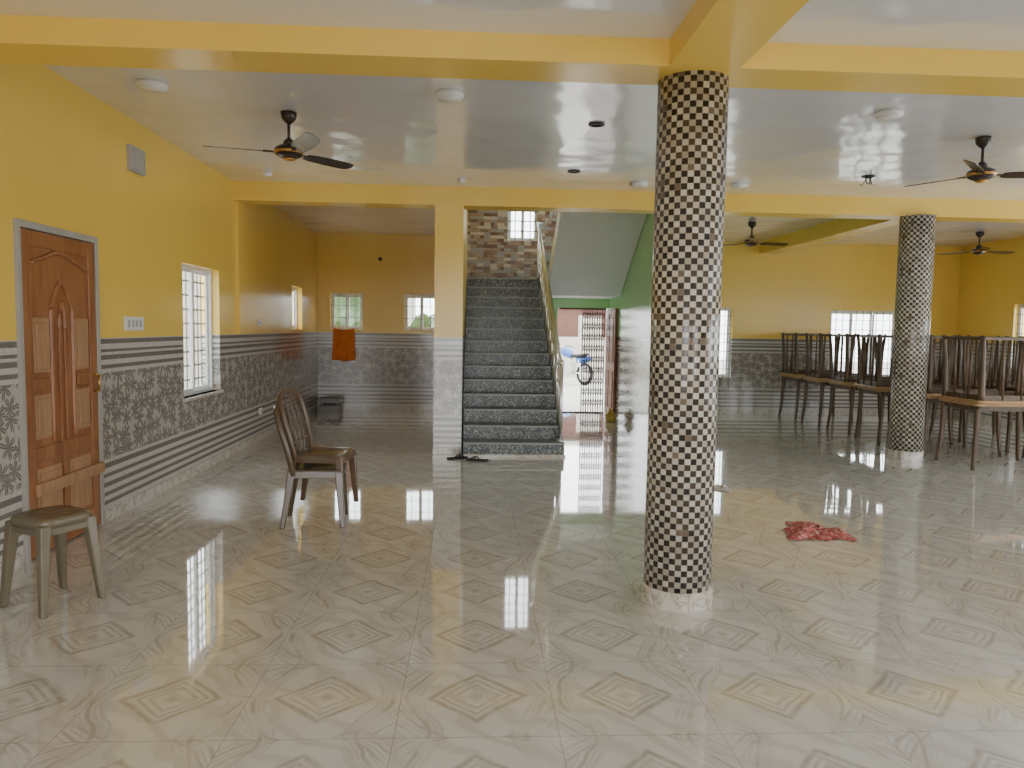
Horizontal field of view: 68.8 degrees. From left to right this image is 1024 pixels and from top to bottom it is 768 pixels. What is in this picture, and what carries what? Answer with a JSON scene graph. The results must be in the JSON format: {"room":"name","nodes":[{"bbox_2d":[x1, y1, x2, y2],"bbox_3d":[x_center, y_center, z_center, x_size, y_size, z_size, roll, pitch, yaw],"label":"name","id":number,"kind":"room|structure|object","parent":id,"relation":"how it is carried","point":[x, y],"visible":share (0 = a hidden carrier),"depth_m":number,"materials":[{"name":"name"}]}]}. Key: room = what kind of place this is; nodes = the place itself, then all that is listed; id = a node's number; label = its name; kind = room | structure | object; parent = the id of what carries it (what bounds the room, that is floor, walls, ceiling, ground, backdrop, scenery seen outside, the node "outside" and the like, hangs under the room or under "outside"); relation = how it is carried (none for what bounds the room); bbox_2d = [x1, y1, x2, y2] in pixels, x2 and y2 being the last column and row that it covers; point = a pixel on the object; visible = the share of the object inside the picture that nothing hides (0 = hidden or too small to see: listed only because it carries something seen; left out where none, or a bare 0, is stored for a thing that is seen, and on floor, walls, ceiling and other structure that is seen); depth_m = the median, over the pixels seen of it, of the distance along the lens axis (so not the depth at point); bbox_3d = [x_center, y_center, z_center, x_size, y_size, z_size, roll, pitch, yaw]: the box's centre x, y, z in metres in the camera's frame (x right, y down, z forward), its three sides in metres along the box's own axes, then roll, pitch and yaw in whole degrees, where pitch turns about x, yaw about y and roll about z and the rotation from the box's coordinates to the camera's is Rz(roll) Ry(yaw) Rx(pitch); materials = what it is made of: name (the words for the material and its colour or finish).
{"room":"banquet hall","nodes":[
{"label":"banquet hall","id":0,"kind":"room"},
{"bbox_2d":[0,64,317,565],"bbox_3d":[-3.104,-0.566,4.920,0.200,3.300,16.600,1,4,-3],"label":"wall","id":1,"kind":"structure","parent":0,"point":[63,149],"depth_m":6.33,"materials":[{"name":"yellow paint"}]},
{"bbox_2d":[0,553,21,577],"bbox_3d":[-2.799,1.368,0.673,0.012,0.085,7.820,1,4,-3],"label":"baseboard","id":2,"kind":"structure","parent":1,"relation":"attached to","point":[18,561],"depth_m":4.52,"materials":[{"name":"tile"}]},
{"bbox_2d":[12,218,104,564],"bbox_3d":[-3.046,0.025,5.017,0.179,2.110,0.980,1,4,-3],"label":"door","id":3,"kind":"structure","parent":1,"relation":"in","point":[56,270],"depth_m":4.95,"materials":[{"name":"brown wood"}]},
{"bbox_2d":[124,316,143,330],"bbox_3d":[-3.050,-0.488,6.043,0.026,0.110,0.320,1,4,-3],"label":"board","id":4,"kind":"object","parent":1,"relation":"attached to","point":[130,323],"visible":1,"depth_m":6.01,"materials":[{"name":"white plastic"}]},
{"bbox_2d":[127,144,145,175],"bbox_3d":[-3.019,-1.800,6.026,0.056,0.200,0.250,1,4,-3],"label":"box","id":5,"kind":"object","parent":1,"relation":"attached to","point":[136,164],"visible":1,"depth_m":5.97,"materials":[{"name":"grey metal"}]},
{"bbox_2d":[182,264,212,396],"bbox_3d":[-3.266,-0.541,7.589,0.085,1.290,1.030,1,4,-3],"label":"window","id":6,"kind":"structure","parent":1,"relation":"in","point":[193,389],"depth_m":7.86,"materials":[{"name":"white metal"}]},
{"bbox_2d":[182,272,205,388],"bbox_3d":[-3.303,-0.542,7.587,0.010,1.290,1.030,1,4,-3],"label":"grille","id":7,"kind":"object","parent":6,"relation":"attached to","point":[185,280],"depth_m":7.81,"materials":[{"name":"beige metal"}]},
{"bbox_2d":[183,390,223,401],"bbox_3d":[-3.239,0.117,7.640,0.230,0.030,1.090,1,4,-3],"label":"trim","id":8,"kind":"structure","parent":1,"relation":"attached to","point":[204,394],"depth_m":7.59,"materials":[{"name":"stone"}]},
{"bbox_2d":[105,406,316,521],"bbox_3d":[-3.249,0.705,9.466,0.012,0.085,7.720,1,4,-3],"label":"baseboard","id":9,"kind":"structure","parent":1,"relation":"attached to","point":[123,507],"depth_m":7.11,"materials":[{"name":"tile"}]},
{"bbox_2d":[235,201,244,333],"bbox_3d":[-3.176,-1.345,8.733,0.035,1.525,0.200,1,4,-3],"label":"trim","id":10,"kind":"structure","parent":1,"relation":"attached to","point":[239,207],"depth_m":8.68,"materials":[{"name":"yellow paint"}]},
{"bbox_2d":[292,287,296,328],"bbox_3d":[-3.458,-1.184,11.658,0.060,0.660,0.650,1,4,-3],"label":"window","id":11,"kind":"structure","parent":1,"relation":"in","point":[294,290],"depth_m":11.94,"materials":[{"name":"white metal"}]},
{"bbox_2d":[0,15,1023,96],"bbox_3d":[2.892,-1.726,3.985,11.650,0.300,0.300,1,4,-3],"label":"beam","id":12,"kind":"structure","parent":1,"relation":"attached to","point":[29,40],"depth_m":3.73,"materials":[{"name":"yellow paint"}]},
{"bbox_2d":[462,210,467,440],"bbox_3d":[-0.772,-1.893,11.114,0.170,5.100,4.300,1,4,-3],"label":"wall","id":13,"kind":"structure","parent":0,"point":[465,211],"depth_m":10.25,"materials":[{"name":"yellow paint"}]},
{"bbox_2d":[0,410,1023,767],"bbox_3d":[2.786,1.209,5.355,12.150,0.120,17.000,1,4,-3],"label":"floor","id":14,"kind":"structure","parent":0,"point":[462,613],"depth_m":3.88,"materials":[{"name":"tile"}]},
{"bbox_2d":[0,505,105,618],"bbox_3d":[-2.446,0.924,3.981,0.357,0.490,0.357,3,5,25],"label":"plastic stool","id":15,"kind":"object","parent":14,"relation":"on","point":[42,523],"visible":1,"depth_m":3.90,"materials":[{"name":"beige plastic"}]},
{"bbox_2d":[273,403,347,529],"bbox_3d":[-1.524,0.598,5.685,0.525,0.915,0.505,0,4,-9],"label":"plastic chair","id":16,"kind":"object","parent":14,"relation":"on","point":[303,470],"visible":0.71,"depth_m":5.52,"materials":[{"name":"beige plastic"}]},
{"bbox_2d":[277,388,358,509],"bbox_3d":[-1.492,0.493,5.750,0.525,0.915,0.505,1,4,3],"label":"plastic chair","id":17,"kind":"object","parent":16,"relation":"on","point":[338,456],"visible":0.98,"depth_m":5.73,"materials":[{"name":"brown plastic"}]},
{"bbox_2d":[317,397,340,412],"bbox_3d":[-3.187,0.362,13.038,0.364,0.240,0.274,1,4,-3],"label":"crate","id":18,"kind":"object","parent":14,"relation":"on","point":[334,408],"visible":1,"depth_m":12.91,"materials":[{"name":"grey plastic"}]},
{"bbox_2d":[432,204,463,454],"bbox_3d":[-0.753,-0.626,8.876,0.340,2.905,0.350,1,4,-3],"label":"square pillar","id":19,"kind":"structure","parent":14,"relation":"on","point":[449,219],"depth_m":8.71,"materials":[{"name":"paint"}]},
{"bbox_2d":[447,454,467,459],"bbox_3d":[-0.620,0.830,8.569,0.254,0.051,0.090,-1,5,-26],"label":"slipper","id":20,"kind":"object","parent":14,"relation":"on","point":[460,456],"visible":0.95,"depth_m":8.54,"materials":[{"name":"black rubber"}]},
{"bbox_2d":[466,456,487,461],"bbox_3d":[-0.398,0.842,8.460,0.254,0.051,0.090,2,4,17],"label":"slipper","id":21,"kind":"object","parent":14,"relation":"on","point":[473,458],"visible":1,"depth_m":8.44,"materials":[{"name":"black rubber"}]},
{"bbox_2d":[463,212,646,457],"bbox_3d":[0.592,-1.448,10.972,2.530,4.276,4.770,1,4,-3],"label":"staircase","id":22,"kind":"structure","parent":14,"relation":"on","point":[509,410],"depth_m":10.63,"materials":[{"name":"stone"}]},
{"bbox_2d":[537,212,564,441],"bbox_3d":[0.594,-1.393,10.612,0.268,3.888,3.855,1,4,-3],"label":"stair railing","id":23,"kind":"object","parent":22,"relation":"on","point":[545,294],"visible":0.94,"depth_m":10.14,"materials":[{"name":"silver metal"}]},
{"bbox_2d":[559,308,605,412],"bbox_3d":[1.244,-0.418,13.401,0.830,1.880,0.033,1,4,-3],"label":"gate","id":24,"kind":"object","parent":14,"relation":"on","point":[592,315],"visible":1,"depth_m":13.40,"materials":[{"name":"white metal"}]},
{"bbox_2d":[605,408,615,421],"bbox_3d":[1.621,0.508,12.272,0.172,0.214,0.191,1,4,-3],"label":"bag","id":25,"kind":"object","parent":14,"relation":"on","point":[610,416],"visible":1,"depth_m":12.21,"materials":[{"name":"yellow plastic"}]},
{"bbox_2d":[641,70,728,612],"bbox_3d":[0.941,-0.199,4.080,0.394,2.820,0.384,1,4,-3],"label":"column","id":26,"kind":"structure","parent":14,"relation":"on","point":[692,106],"depth_m":3.93,"materials":[{"name":"tile"}]},
{"bbox_2d":[715,484,731,492],"bbox_3d":[2.010,0.985,7.152,0.292,0.028,0.258,5,6,44],"label":"rag","id":27,"kind":"object","parent":14,"relation":"on","point":[718,487],"visible":0.75,"depth_m":7.09,"materials":[{"name":"white fabric"}]},
{"bbox_2d":[778,374,852,420],"bbox_3d":[5.368,0.229,13.206,1.060,0.753,0.720,1,4,-4],"label":"wooden table","id":28,"kind":"object","parent":14,"relation":"on","point":[798,380],"visible":0.56,"depth_m":13.06,"materials":[{"name":"brown wood"}]},
{"bbox_2d":[780,332,855,376],"bbox_3d":[5.371,-0.522,13.162,1.060,0.753,0.720,1,4,1],"label":"chair","id":29,"kind":"object","parent":28,"relation":"on","point":[797,372],"visible":0.58,"depth_m":12.93,"materials":[{"name":"brown wood"}]},
{"bbox_2d":[782,521,856,540],"bbox_3d":[2.307,1.090,5.654,0.510,0.050,0.603,2,4,14],"label":"crumpled cloth","id":30,"kind":"object","parent":14,"relation":"on","point":[799,530],"visible":1,"depth_m":5.55,"materials":[{"name":"red fabric"}]},
{"bbox_2d":[801,378,879,426],"bbox_3d":[5.415,0.298,12.289,1.060,0.753,0.720,1,4,-2],"label":"wooden table","id":31,"kind":"object","parent":14,"relation":"on","point":[822,383],"visible":0.5,"depth_m":11.99,"materials":[{"name":"brown wood"}]},
{"bbox_2d":[804,333,886,379],"bbox_3d":[5.421,-0.451,12.216,1.060,0.753,0.720,1,4,4],"label":"table","id":32,"kind":"object","parent":31,"relation":"on","point":[820,375],"visible":0.62,"depth_m":12.13,"materials":[{"name":"brown wood"}]},
{"bbox_2d":[826,382,889,434],"bbox_3d":[5.479,0.365,11.414,1.060,0.753,0.720,1,4,-4],"label":"wooden table","id":33,"kind":"object","parent":14,"relation":"on","point":[851,387],"visible":0.49,"depth_m":11.29,"materials":[{"name":"brown wood"}]},
{"bbox_2d":[827,333,891,384],"bbox_3d":[5.447,-0.386,11.356,1.060,0.753,0.720,1,4,2],"label":"table","id":34,"kind":"object","parent":33,"relation":"on","point":[846,379],"visible":0.48,"depth_m":11.27,"materials":[{"name":"brown wood"}]},
{"bbox_2d":[854,386,952,444],"bbox_3d":[5.497,0.433,10.496,1.060,0.753,0.720,1,4,-1],"label":"wooden table","id":35,"kind":"object","parent":14,"relation":"on","point":[882,393],"visible":0.59,"depth_m":10.19,"materials":[{"name":"brown wood"}]},
{"bbox_2d":[854,334,956,389],"bbox_3d":[5.465,-0.318,10.440,1.060,0.753,0.720,1,4,1],"label":"table","id":36,"kind":"object","parent":35,"relation":"on","point":[878,383],"visible":0.54,"depth_m":10.33,"materials":[{"name":"brown wood"}]},
{"bbox_2d":[886,214,936,459],"bbox_3d":[4.828,-0.551,9.042,0.414,2.905,0.404,1,4,-3],"label":"column","id":37,"kind":"structure","parent":14,"relation":"on","point":[917,233],"depth_m":8.90,"materials":[{"name":"tile"}]},
{"bbox_2d":[923,396,1001,456],"bbox_3d":[5.563,0.502,9.581,1.060,0.753,0.720,1,4,-5],"label":"wooden table","id":38,"kind":"object","parent":14,"relation":"on","point":[929,399],"visible":0.33,"depth_m":9.29,"materials":[{"name":"brown wood"}]},
{"bbox_2d":[926,335,1008,395],"bbox_3d":[5.558,-0.247,9.510,1.060,0.753,0.720,0,4,-7],"label":"table","id":39,"kind":"object","parent":38,"relation":"on","point":[932,390],"visible":0.3,"depth_m":9.22,"materials":[{"name":"brown wood"}]},
{"bbox_2d":[928,403,1023,441],"bbox_3d":[6.816,0.422,10.925,1.060,0.753,0.720,1,4,-5],"label":"wooden table","id":40,"kind":"object","parent":14,"relation":"on","point":[934,408],"visible":0.22,"depth_m":11.17,"materials":[{"name":"brown wood"}]},
{"bbox_2d":[933,335,1023,386],"bbox_3d":[6.782,-0.330,10.880,1.060,0.753,0.720,1,4,-2],"label":"table","id":41,"kind":"object","parent":40,"relation":"on","point":[959,348],"visible":0.38,"depth_m":10.77,"materials":[{"name":"brown wood"}]},
{"bbox_2d":[934,398,1023,470],"bbox_3d":[5.630,0.572,8.666,1.060,0.753,0.720,1,4,-3],"label":"wooden table","id":42,"kind":"object","parent":14,"relation":"on","point":[977,408],"visible":0.89,"depth_m":8.43,"materials":[{"name":"brown wood"}]},
{"bbox_2d":[939,335,1023,403],"bbox_3d":[5.642,-0.179,8.610,1.060,0.753,0.720,0,4,-6],"label":"table","id":43,"kind":"object","parent":42,"relation":"on","point":[981,396],"visible":1,"depth_m":8.46,"materials":[{"name":"brown wood"}]},
{"bbox_2d":[971,412,1013,452],"bbox_3d":[6.847,0.497,9.928,1.060,0.753,0.720,1,4,-3],"label":"wooden table","id":44,"kind":"object","parent":14,"relation":"on","point":[1010,414],"visible":0.09,"depth_m":9.59,"materials":[{"name":"brown wood"}]},
{"bbox_2d":[979,336,1023,391],"bbox_3d":[6.867,-0.253,9.868,1.060,0.753,0.720,0,4,-10],"label":"table","id":45,"kind":"object","parent":44,"relation":"on","point":[1011,387],"visible":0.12,"depth_m":9.92,"materials":[{"name":"brown wood"}]},
{"bbox_3d":[6.745,0.347,11.919,1.060,0.753,0.720,1,4,-3],"label":"wooden table","id":46,"kind":"object","parent":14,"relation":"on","visible":0},
{"bbox_2d":[936,335,981,379],"bbox_3d":[6.722,-0.403,11.846,1.060,0.753,0.720,1,4,0],"label":"table","id":47,"kind":"object","parent":46,"relation":"on","point":[937,376],"visible":0.04,"depth_m":11.56,"materials":[{"name":"brown wood"}]},
{"bbox_2d":[0,0,1023,51],"bbox_3d":[3.081,-1.607,0.338,11.650,0.350,7.000,1,4,-3],"label":"ceiling","id":48,"kind":"structure","parent":0,"point":[992,25],"depth_m":3.48,"materials":[{"name":"paint"}]},
{"bbox_2d":[669,0,808,67],"bbox_3d":[1.145,-1.390,0.255,0.360,0.130,7.000,1,4,-3],"label":"ceiling beam","id":49,"kind":"structure","parent":48,"relation":"attached to","point":[713,33],"depth_m":3.31,"materials":[{"name":"yellow paint"}]},
{"bbox_2d":[44,65,1023,246],"bbox_3d":[2.659,-2.314,8.598,11.650,0.180,9.600,1,4,-3],"label":"ceiling","id":50,"kind":"structure","parent":0,"point":[392,130],"depth_m":6.31,"materials":[{"name":"paint"}]},
{"bbox_2d":[135,78,167,93],"bbox_3d":[-2.444,-2.017,5.075,0.204,0.048,0.204,1,4,-3],"label":"ceiling light","id":51,"kind":"object","parent":50,"relation":"attached to","point":[148,85],"visible":1,"depth_m":5.02,"materials":[{"name":"white plastic"}]},
{"bbox_2d":[138,85,165,93],"bbox_3d":[-2.444,-1.999,5.076,0.172,0.012,0.172,1,4,-3],"label":"diffuser","id":52,"kind":"object","parent":51,"relation":"attached to","point":[157,89],"depth_m":5.06,"materials":[{"name":"white plastic"}]},
{"bbox_2d":[263,171,271,176],"bbox_3d":[-2.602,-2.236,7.972,0.092,0.048,0.092,1,4,-3],"label":"ceiling light","id":53,"kind":"object","parent":50,"relation":"attached to","point":[266,173],"visible":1,"depth_m":7.94,"materials":[{"name":"white plastic"}]},
{"bbox_2d":[202,110,353,168],"bbox_3d":[-1.796,-1.894,5.694,1.025,0.366,1.037,1,4,-3],"label":"ceiling fan","id":54,"kind":"object","parent":50,"relation":"hanging from","point":[290,150],"visible":1,"depth_m":5.67,"materials":[{"name":"black metal"}]},
{"bbox_2d":[434,88,463,102],"bbox_3d":[-0.437,-1.994,5.189,0.204,0.048,0.204,1,4,-3],"label":"ceiling light","id":55,"kind":"object","parent":50,"relation":"attached to","point":[447,95],"visible":1,"depth_m":5.13,"materials":[{"name":"white plastic"}]},
{"bbox_2d":[437,95,460,102],"bbox_3d":[-0.438,-1.976,5.191,0.172,0.012,0.172,1,4,-3],"label":"diffuser","id":56,"kind":"object","parent":55,"relation":"attached to","point":[442,98],"depth_m":5.16,"materials":[{"name":"white plastic"}]},
{"bbox_2d":[457,178,465,183],"bbox_3d":[-0.550,-2.219,8.179,0.092,0.048,0.092,1,4,-3],"label":"ceiling light","id":57,"kind":"object","parent":50,"relation":"attached to","point":[460,180],"visible":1,"depth_m":8.15,"materials":[{"name":"white plastic"}]},
{"bbox_2d":[568,170,579,173],"bbox_3d":[0.637,-2.180,7.681,0.130,0.014,0.130,1,4,-3],"label":"box","id":58,"kind":"object","parent":50,"relation":"attached to","point":[569,171],"visible":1,"depth_m":7.64,"materials":[{"name":"black plastic"}]},
{"bbox_2d":[588,122,604,127],"bbox_3d":[0.668,-2.047,5.905,0.130,0.014,0.130,1,4,-3],"label":"box","id":59,"kind":"object","parent":50,"relation":"attached to","point":[591,124],"visible":1,"depth_m":5.90,"materials":[{"name":"black plastic"}]},
{"bbox_2d":[630,181,647,187],"bbox_3d":[1.399,-2.193,8.241,0.204,0.048,0.204,1,4,-3],"label":"ceiling light","id":60,"kind":"object","parent":50,"relation":"attached to","point":[635,184],"visible":1,"depth_m":8.17,"materials":[{"name":"white plastic"}]},
{"bbox_2d":[631,185,646,187],"bbox_3d":[1.399,-2.175,8.242,0.172,0.012,0.172,1,4,-3],"label":"diffuser","id":61,"kind":"object","parent":60,"relation":"attached to","point":[633,186],"depth_m":8.21,"materials":[{"name":"white plastic"}]},
{"bbox_2d":[730,182,748,188],"bbox_3d":[2.501,-2.174,8.218,0.204,0.048,0.204,1,4,-3],"label":"ceiling light","id":62,"kind":"object","parent":50,"relation":"attached to","point":[738,185],"visible":1,"depth_m":8.15,"materials":[{"name":"white plastic"}]},
{"bbox_2d":[732,186,746,188],"bbox_3d":[2.501,-2.156,8.220,0.172,0.012,0.172,1,4,-3],"label":"diffuser","id":63,"kind":"object","parent":62,"relation":"attached to","point":[733,187],"depth_m":8.18,"materials":[{"name":"white plastic"}]},
{"bbox_2d":[723,222,788,246],"bbox_3d":[3.632,-2.205,11.010,1.044,0.366,1.069,1,4,-3],"label":"ceiling fan","id":64,"kind":"object","parent":50,"relation":"hanging from","point":[751,241],"visible":0.98,"depth_m":11.04,"materials":[{"name":"brown metal"}]},
{"bbox_2d":[860,175,874,185],"bbox_3d":[3.663,-2.094,7.705,0.145,0.094,0.130,3,5,29],"label":"box","id":65,"kind":"object","parent":50,"relation":"attached to","point":[869,177],"visible":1,"depth_m":7.70,"materials":[{"name":"black plastic"}]},
{"bbox_2d":[873,108,903,120],"bbox_3d":[2.753,-1.965,5.466,0.204,0.048,0.204,1,4,-3],"label":"ceiling light","id":66,"kind":"object","parent":50,"relation":"attached to","point":[888,114],"visible":1,"depth_m":5.41,"materials":[{"name":"white plastic"}]},
{"bbox_2d":[876,114,900,120],"bbox_3d":[2.752,-1.947,5.467,0.172,0.012,0.172,1,4,-3],"label":"diffuser","id":67,"kind":"object","parent":66,"relation":"attached to","point":[880,117],"depth_m":5.44,"materials":[{"name":"white plastic"}]},
{"bbox_2d":[905,136,1023,186],"bbox_3d":[3.944,-1.839,6.168,1.047,0.366,1.014,1,4,-3],"label":"ceiling fan","id":68,"kind":"object","parent":50,"relation":"hanging from","point":[980,172],"visible":1,"depth_m":6.09,"materials":[{"name":"brown metal"}]},
{"bbox_2d":[937,232,1014,255],"bbox_3d":[7.454,-2.198,11.721,1.001,0.366,1.088,1,4,-3],"label":"ceiling fan","id":69,"kind":"object","parent":50,"relation":"hanging from","point":[979,250],"visible":1,"depth_m":11.72,"materials":[{"name":"brown metal"}]},
{"bbox_2d":[609,214,653,437],"bbox_3d":[1.979,-1.854,11.158,0.230,5.100,4.500,1,4,-3],"label":"wall","id":70,"kind":"structure","parent":0,"point":[633,304],"depth_m":11.14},
{"bbox_2d":[604,308,617,412],"bbox_3d":[1.712,-0.379,13.043,0.052,1.850,0.860,1,4,-3],"label":"door","id":71,"kind":"structure","parent":70,"relation":"in","point":[611,314],"depth_m":12.86,"materials":[{"name":"brown wood"}]},
{"bbox_2d":[233,181,1023,222],"bbox_3d":[2.639,-2.142,8.941,11.650,0.215,0.300,1,4,-3],"label":"beam","id":72,"kind":"structure","parent":70,"relation":"attached to","point":[245,192],"depth_m":8.72,"materials":[{"name":"yellow paint"}]},
{"bbox_2d":[317,210,961,410],"bbox_3d":[2.398,-2.024,13.526,12.050,5.100,0.200,1,4,-3],"label":"wall","id":73,"kind":"structure","parent":0,"point":[769,296],"depth_m":13.49,"materials":[{"name":"yellow paint"}]},
{"bbox_2d":[332,328,355,360],"bbox_3d":[-2.974,-0.696,13.227,0.420,0.592,0.046,1,4,-3],"label":"hanging towel","id":74,"kind":"object","parent":73,"relation":"hanging from","point":[343,347],"visible":1,"depth_m":13.22,"materials":[{"name":"orange fabric"}]},
{"bbox_2d":[331,293,362,329],"bbox_3d":[-2.926,-1.287,13.296,0.570,0.640,0.085,1,4,-3],"label":"window","id":75,"kind":"structure","parent":73,"relation":"in","point":[333,295],"depth_m":13.28,"materials":[{"name":"white metal"}]},
{"bbox_2d":[341,405,432,410],"bbox_3d":[-2.223,0.431,13.368,2.438,0.085,0.012,1,4,-3],"label":"baseboard","id":76,"kind":"structure","parent":73,"relation":"attached to","point":[343,407],"depth_m":13.36,"materials":[{"name":"tile"}]},
{"bbox_2d":[404,294,433,330],"bbox_3d":[-1.613,-1.272,13.365,0.620,0.640,0.085,1,4,-3],"label":"window","id":77,"kind":"structure","parent":73,"relation":"in","point":[406,328],"depth_m":13.34,"materials":[{"name":"white metal"}]},
{"bbox_2d":[507,211,537,240],"bbox_3d":[0.193,-3.071,13.322,0.540,1.050,0.085,1,4,-3],"label":"window","id":78,"kind":"structure","parent":73,"relation":"in","point":[522,221],"depth_m":13.32,"materials":[{"name":"white metal"}]},
{"bbox_2d":[719,307,731,377],"bbox_3d":[3.623,-0.762,13.672,0.740,1.280,0.085,1,4,-3],"label":"window","id":79,"kind":"structure","parent":73,"relation":"in","point":[728,309],"depth_m":13.68,"materials":[{"name":"white metal"}]},
{"bbox_2d":[760,218,898,253],"bbox_3d":[4.733,-2.289,11.357,0.300,0.215,4.320,1,4,-3],"label":"beam","id":80,"kind":"structure","parent":73,"relation":"attached to","point":[839,228],"depth_m":11.10,"materials":[{"name":"yellow paint"}]},
{"bbox_2d":[717,409,947,415],"bbox_3d":[5.061,0.516,13.748,6.250,0.085,0.012,1,4,-3],"label":"baseboard","id":81,"kind":"structure","parent":73,"relation":"attached to","point":[719,411],"depth_m":13.75,"materials":[{"name":"tile"}]},
{"bbox_2d":[828,310,894,376],"bbox_3d":[6.444,-0.734,13.818,1.270,1.230,0.085,1,4,-3],"label":"window","id":82,"kind":"structure","parent":73,"relation":"in","point":[871,320],"depth_m":13.78,"materials":[{"name":"white metal"}]},
{"bbox_2d":[557,360,889,410],"bbox_3d":[3.599,-0.287,27.074,50.000,0.260,26.400,1,4,-3],"label":"ground","id":83,"kind":"structure","parent":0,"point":[571,385],"depth_m":18.89,"materials":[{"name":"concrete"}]},
{"bbox_2d":[182,271,415,325],"bbox_3d":[-7.214,-2.006,23.579,8.400,3.350,4.400,1,4,-3],"label":"building","id":84,"kind":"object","parent":83,"relation":"on","point":[411,301],"visible":0.02,"depth_m":21.44,"materials":[{"name":"beige paint"}]},
{"bbox_2d":[335,297,359,325],"bbox_3d":[-3.502,-1.111,17.814,1.998,2.555,1.984,4,5,34],"label":"tree","id":85,"kind":"object","parent":83,"relation":"on","point":[340,311],"visible":0.08,"depth_m":17.05,"materials":[{"name":"green plant"}]},
{"bbox_2d":[408,313,433,326],"bbox_3d":[-1.764,-0.692,16.929,1.332,1.908,1.323,4,5,34],"label":"tree","id":86,"kind":"object","parent":83,"relation":"on","point":[426,319],"visible":0.06,"depth_m":16.48,"materials":[{"name":"green plant"}]},
{"bbox_2d":[557,345,592,384],"bbox_3d":[1.666,-0.544,21.180,1.795,1.079,0.710,4,5,36],"label":"motorcycle","id":87,"kind":"object","parent":83,"relation":"on","point":[569,367],"visible":0.42,"depth_m":20.94,"materials":[{"name":"blue metal"}]},
{"bbox_2d":[557,337,605,376],"bbox_3d":[1.743,-0.893,24.398,8.000,1.290,0.150,1,4,-3],"label":"wall","id":88,"kind":"structure","parent":83,"relation":"on","point":[576,342],"depth_m":24.33,"materials":[{"name":"beige paint"}]},
{"bbox_2d":[557,308,606,336],"bbox_3d":[2.013,-1.671,27.089,5.400,2.450,4.400,1,4,-3],"label":"building","id":89,"kind":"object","parent":83,"relation":"on","point":[569,324],"visible":0.06,"depth_m":25.06,"materials":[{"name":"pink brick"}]},
{"bbox_2d":[954,236,1023,423],"bbox_3d":[8.729,-0.426,5.536,0.200,3.300,16.600,1,4,-3],"label":"wall","id":90,"kind":"structure","parent":0,"point":[991,286],"depth_m":12.87,"materials":[{"name":"yellow paint"}]},
{"bbox_2d":[953,412,1022,428],"bbox_3d":[8.599,1.176,5.644,0.012,0.085,16.588,1,4,-3],"label":"baseboard","id":91,"kind":"structure","parent":90,"relation":"attached to","point":[955,414],"depth_m":12.95,"materials":[{"name":"tile"}]},
{"bbox_2d":[1016,304,1023,370],"bbox_3d":[8.404,-0.693,11.600,0.085,1.120,1.550,1,4,-3],"label":"window","id":92,"kind":"structure","parent":90,"relation":"in","point":[1021,306],"depth_m":12.30,"materials":[{"name":"white metal"}]},
{"label":"outside","id":93,"kind":"structure","parent":0,"visible":0},
{"bbox_2d":[183,308,200,389],"bbox_3d":[-5.277,0.060,8.520,0.150,2.050,9.500,1,4,-3],"label":"wall","id":94,"kind":"structure","parent":93,"point":[184,325],"depth_m":12.54,"materials":[{"name":"beige paint"}]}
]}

